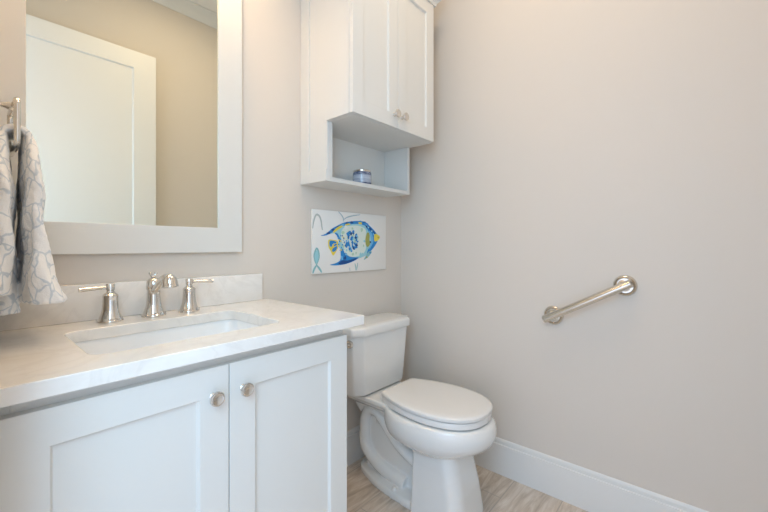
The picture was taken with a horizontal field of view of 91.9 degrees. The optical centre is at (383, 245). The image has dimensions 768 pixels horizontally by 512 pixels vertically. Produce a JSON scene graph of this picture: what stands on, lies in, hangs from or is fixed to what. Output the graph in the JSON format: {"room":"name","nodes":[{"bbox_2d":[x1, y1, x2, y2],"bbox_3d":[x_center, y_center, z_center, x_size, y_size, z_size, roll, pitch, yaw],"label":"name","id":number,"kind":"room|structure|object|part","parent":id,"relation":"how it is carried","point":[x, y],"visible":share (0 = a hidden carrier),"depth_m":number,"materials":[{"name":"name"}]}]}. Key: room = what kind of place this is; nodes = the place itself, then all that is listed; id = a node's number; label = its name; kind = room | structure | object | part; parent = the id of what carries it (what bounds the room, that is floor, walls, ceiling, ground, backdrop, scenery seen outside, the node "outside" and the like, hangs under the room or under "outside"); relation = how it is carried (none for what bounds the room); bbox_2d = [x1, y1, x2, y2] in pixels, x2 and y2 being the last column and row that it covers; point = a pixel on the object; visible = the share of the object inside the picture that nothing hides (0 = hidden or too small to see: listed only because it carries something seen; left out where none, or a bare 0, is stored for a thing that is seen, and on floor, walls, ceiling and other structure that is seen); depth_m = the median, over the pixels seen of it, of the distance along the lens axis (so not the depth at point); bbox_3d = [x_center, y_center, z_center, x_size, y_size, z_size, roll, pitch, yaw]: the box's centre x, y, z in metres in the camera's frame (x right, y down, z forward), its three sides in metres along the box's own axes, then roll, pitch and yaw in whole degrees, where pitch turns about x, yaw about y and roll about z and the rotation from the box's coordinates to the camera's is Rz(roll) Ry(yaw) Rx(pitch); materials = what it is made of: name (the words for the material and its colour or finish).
{"room":"bathroom","nodes":[
{"label":"bathroom","id":0,"kind":"room"},
{"bbox_2d":[16,0,400,430],"bbox_3d":[-0.495,-0.378,1.583,0.100,2.955,1.908,0,0,41],"label":"wall","id":1,"kind":"structure","parent":0,"point":[276,209],"depth_m":1.56,"materials":[{"name":"beige paint"}]},
{"bbox_2d":[0,0,241,254],"bbox_3d":[-0.772,-0.488,1.168,0.021,1.024,0.682,0,0,41],"label":"wall mirror","id":2,"kind":"object","parent":1,"relation":"attached to","point":[132,109],"visible":0.82,"depth_m":1.15,"materials":[{"name":"mirror"}]},
{"bbox_2d":[0,273,261,330],"bbox_3d":[-0.745,0.162,1.202,0.020,0.104,0.770,0,0,41],"label":"backsplash","id":3,"kind":"structure","parent":1,"relation":"attached to","point":[226,289],"depth_m":1.14,"materials":[{"name":"stone"}]},
{"bbox_2d":[311,209,385,273],"bbox_3d":[-0.160,-0.020,1.883,0.013,0.298,0.516,0,0,41],"label":"canvas painting","id":4,"kind":"object","parent":1,"relation":"attached to","point":[340,241],"visible":1,"depth_m":1.84,"materials":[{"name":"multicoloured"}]},
{"bbox_2d":[347,425,364,466],"bbox_3d":[-0.202,1.015,1.838,0.011,0.170,0.917,0,0,41],"label":"baseboard","id":5,"kind":"structure","parent":1,"relation":"attached to","point":[354,450],"depth_m":1.89,"materials":[{"name":"white paint"}]},
{"bbox_2d":[300,0,440,197],"bbox_3d":[-0.041,-0.775,1.744,0.376,1.006,0.667,0,0,41],"label":"upper cabinet","id":6,"kind":"object","parent":1,"relation":"attached to","point":[367,66],"visible":1,"depth_m":1.62,"materials":[{"name":"white paint"}]},
{"bbox_3d":[-0.252,-0.740,1.551,0.309,0.936,0.008,0,0,41],"label":"panel","id":7,"kind":"part","parent":6,"relation":"part of","materials":[{"name":"white paint"}]},
{"bbox_2d":[353,169,371,183],"bbox_3d":[-0.106,-0.328,1.807,0.091,0.076,0.091,0,0,41],"label":"lidded jar","id":8,"kind":"object","parent":6,"relation":"in","point":[359,175],"visible":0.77,"depth_m":1.77,"materials":[{"name":"glass"}]},
{"bbox_3d":[-0.106,-0.361,1.807,0.088,0.010,0.088,0,0,41],"label":"lid","id":9,"kind":"part","parent":8,"relation":"part of","materials":[{"name":"silver metal"}]},
{"bbox_3d":[-0.037,-0.862,1.547,0.020,0.684,0.279,0,0,41],"label":"door","id":10,"kind":"part","parent":6,"relation":"part of","materials":[{"name":"white paint"}]},
{"bbox_3d":[0.055,-0.576,1.618,0.027,0.035,0.035,0,0,41],"label":"knob","id":11,"kind":"part","parent":6,"relation":"part of","materials":[{"name":"silver metal"}]},
{"bbox_3d":[0.092,-0.576,1.660,0.027,0.035,0.035,0,0,41],"label":"knob","id":12,"kind":"part","parent":6,"relation":"part of","materials":[{"name":"silver metal"}]},
{"bbox_3d":[0.149,-0.862,1.762,0.020,0.684,0.283,0,0,41],"label":"door","id":13,"kind":"part","parent":6,"relation":"part of","materials":[{"name":"white paint"}]},
{"bbox_3d":[-0.041,-1.241,1.744,0.376,0.074,0.667,0,0,41],"label":"crown moulding","id":14,"kind":"part","parent":6,"relation":"part of","materials":[{"name":"white paint"}]},
{"bbox_2d":[347,456,587,511],"bbox_3d":[-0.090,1.140,0.691,1.880,0.080,2.728,0,0,41],"label":"floor","id":15,"kind":"structure","parent":0,"point":[500,493],"depth_m":1.63,"materials":[{"name":"brown wood"}]},
{"bbox_2d":[0,330,346,511],"bbox_3d":[-0.547,0.673,1.016,0.559,0.853,0.742,0,0,41],"label":"vanity cabinet","id":16,"kind":"object","parent":15,"relation":"on","point":[264,429],"visible":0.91,"depth_m":0.80,"materials":[{"name":"white paint"}]},
{"bbox_3d":[-0.484,0.626,0.717,0.020,0.712,0.371,0,0,41],"label":"door","id":17,"kind":"part","parent":16,"relation":"part of","materials":[{"name":"white paint"}]},
{"bbox_2d":[0,299,363,407],"bbox_3d":[-0.532,0.230,1.037,0.555,0.030,0.799,0,0,41],"label":"countertop","id":18,"kind":"structure","parent":16,"relation":"on","point":[36,363],"depth_m":0.84,"materials":[{"name":"stone"}]},
{"bbox_2d":[78,272,212,322],"bbox_3d":[-0.665,0.147,1.102,0.190,0.134,0.360,0,0,41],"label":"faucet","id":19,"kind":"object","parent":18,"relation":"on","point":[110,312],"visible":1,"depth_m":1.12,"materials":[{"name":"silver metal"}]},
{"bbox_3d":[-0.804,0.119,1.029,0.013,0.013,0.066,0,0,35],"label":"lever","id":20,"kind":"part","parent":19,"relation":"part of","materials":[{"name":"silver metal"}]},
{"bbox_3d":[-0.781,0.161,1.061,0.064,0.108,0.064,0,0,41],"label":"handle","id":21,"kind":"part","parent":19,"relation":"part of","materials":[{"name":"silver metal"}]},
{"bbox_3d":[-0.710,0.156,1.144,0.067,0.116,0.067,0,0,41],"label":"spout","id":22,"kind":"part","parent":19,"relation":"part of","materials":[{"name":"silver metal"}]},
{"bbox_3d":[-0.713,0.095,1.147,0.015,0.030,0.026,0,0,41],"label":"lift knob","id":23,"kind":"part","parent":19,"relation":"part of","materials":[{"name":"silver metal"}]},
{"bbox_3d":[-0.649,0.113,1.092,0.153,0.065,0.043,0,0,41],"label":"spout arm","id":24,"kind":"part","parent":19,"relation":"part of","materials":[{"name":"silver metal"}]},
{"bbox_3d":[-0.641,0.161,1.223,0.064,0.108,0.064,0,0,41],"label":"handle","id":25,"kind":"part","parent":19,"relation":"part of","materials":[{"name":"silver metal"}]},
{"bbox_3d":[-0.611,0.119,1.249,0.067,0.013,0.013,0,0,-37],"label":"lever","id":26,"kind":"part","parent":19,"relation":"part of","materials":[{"name":"silver metal"}]},
{"bbox_2d":[75,320,257,354],"bbox_3d":[-0.541,0.317,0.987,0.340,0.142,0.476,0,0,41],"label":"sink basin","id":27,"kind":"object","parent":18,"relation":"in","point":[138,340],"visible":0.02,"depth_m":1.08,"materials":[{"name":"white ceramic"}]},
{"bbox_3d":[-0.369,0.334,0.815,0.025,0.032,0.032,0,0,41],"label":"knob","id":28,"kind":"part","parent":16,"relation":"part of","materials":[{"name":"silver metal"}]},
{"bbox_3d":[-0.323,0.334,0.868,0.025,0.032,0.032,0,0,41],"label":"knob","id":29,"kind":"part","parent":16,"relation":"part of","materials":[{"name":"silver metal"}]},
{"bbox_3d":[-0.240,0.626,0.998,0.020,0.712,0.368,0,0,41],"label":"door","id":30,"kind":"part","parent":16,"relation":"part of","materials":[{"name":"white paint"}]},
{"bbox_2d":[342,312,496,511],"bbox_3d":[0.145,0.732,1.672,0.728,0.736,0.438,0,0,41],"label":"toilet","id":31,"kind":"object","parent":15,"relation":"on","point":[420,439],"visible":0.98,"depth_m":1.59,"materials":[{"name":"white ceramic"}]},
{"bbox_3d":[-0.179,0.443,1.681,0.082,0.038,0.029,0,0,41],"label":"flush lever","id":32,"kind":"part","parent":31,"relation":"part of","materials":[{"name":"silver metal"}]},
{"bbox_3d":[-0.052,0.387,1.850,0.199,0.046,0.426,0,0,41],"label":"tank lid","id":33,"kind":"part","parent":31,"relation":"part of","materials":[{"name":"white ceramic"}]},
{"bbox_3d":[-0.054,0.548,1.852,0.181,0.281,0.404,0,0,41],"label":"tank","id":34,"kind":"part","parent":31,"relation":"part of","materials":[{"name":"white ceramic"}]},
{"bbox_3d":[0.153,0.897,1.673,0.717,0.406,0.378,0,0,41],"label":"bowl","id":35,"kind":"part","parent":31,"relation":"part of","materials":[{"name":"white ceramic"}]},
{"bbox_3d":[0.233,0.685,1.604,0.452,0.025,0.338,0,0,41],"label":"seat","id":36,"kind":"part","parent":31,"relation":"part of","materials":[{"name":"white plastic"}]},
{"bbox_3d":[0.233,0.658,1.604,0.460,0.022,0.346,0,0,41],"label":"lid","id":37,"kind":"part","parent":31,"relation":"part of","materials":[{"name":"white plastic"}]},
{"bbox_2d":[401,0,767,511],"bbox_3d":[0.769,-0.378,1.685,1.680,2.955,0.100,0,0,41],"label":"wall","id":38,"kind":"structure","parent":0,"point":[578,146],"depth_m":1.51,"materials":[{"name":"beige paint"}]},
{"bbox_2d":[542,275,637,324],"bbox_3d":[0.825,0.230,1.523,0.349,0.231,0.072,0,0,41],"label":"grab bar","id":39,"kind":"object","parent":38,"relation":"attached to","point":[624,285],"visible":1,"depth_m":1.48,"materials":[{"name":"silver metal"}]},
{"bbox_2d":[474,437,708,511],"bbox_3d":[0.733,1.015,1.643,1.680,0.170,0.011,0,0,41],"label":"baseboard","id":40,"kind":"structure","parent":38,"relation":"attached to","point":[583,488],"depth_m":1.58,"materials":[{"name":"white paint"}]},
{"bbox_3d":[-0.408,-0.377,0.323,1.680,2.955,0.115,0,0,41],"label":"wall","id":41,"kind":"structure","parent":0,"visible":0},
{"bbox_2d":[0,97,20,156],"bbox_3d":[-0.871,-0.281,0.840,0.168,0.132,0.060,0,0,41],"label":"towel ring","id":42,"kind":"object","parent":41,"relation":"attached to","point":[14,107],"visible":0.92,"depth_m":0.81,"materials":[{"name":"silver metal"}]},
{"bbox_3d":[-0.869,-0.321,0.838,0.052,0.052,0.060,0,0,41],"label":"post","id":43,"kind":"part","parent":42,"relation":"part of","materials":[{"name":"silver metal"}]},
{"bbox_2d":[0,123,67,315],"bbox_3d":[-0.828,-0.060,0.854,0.235,0.421,0.136,0,0,41],"label":"hand towel","id":44,"kind":"object","parent":42,"relation":"hanging from","point":[30,277],"visible":0.98,"depth_m":0.80,"materials":[{"name":"white fabric"}]}
]}

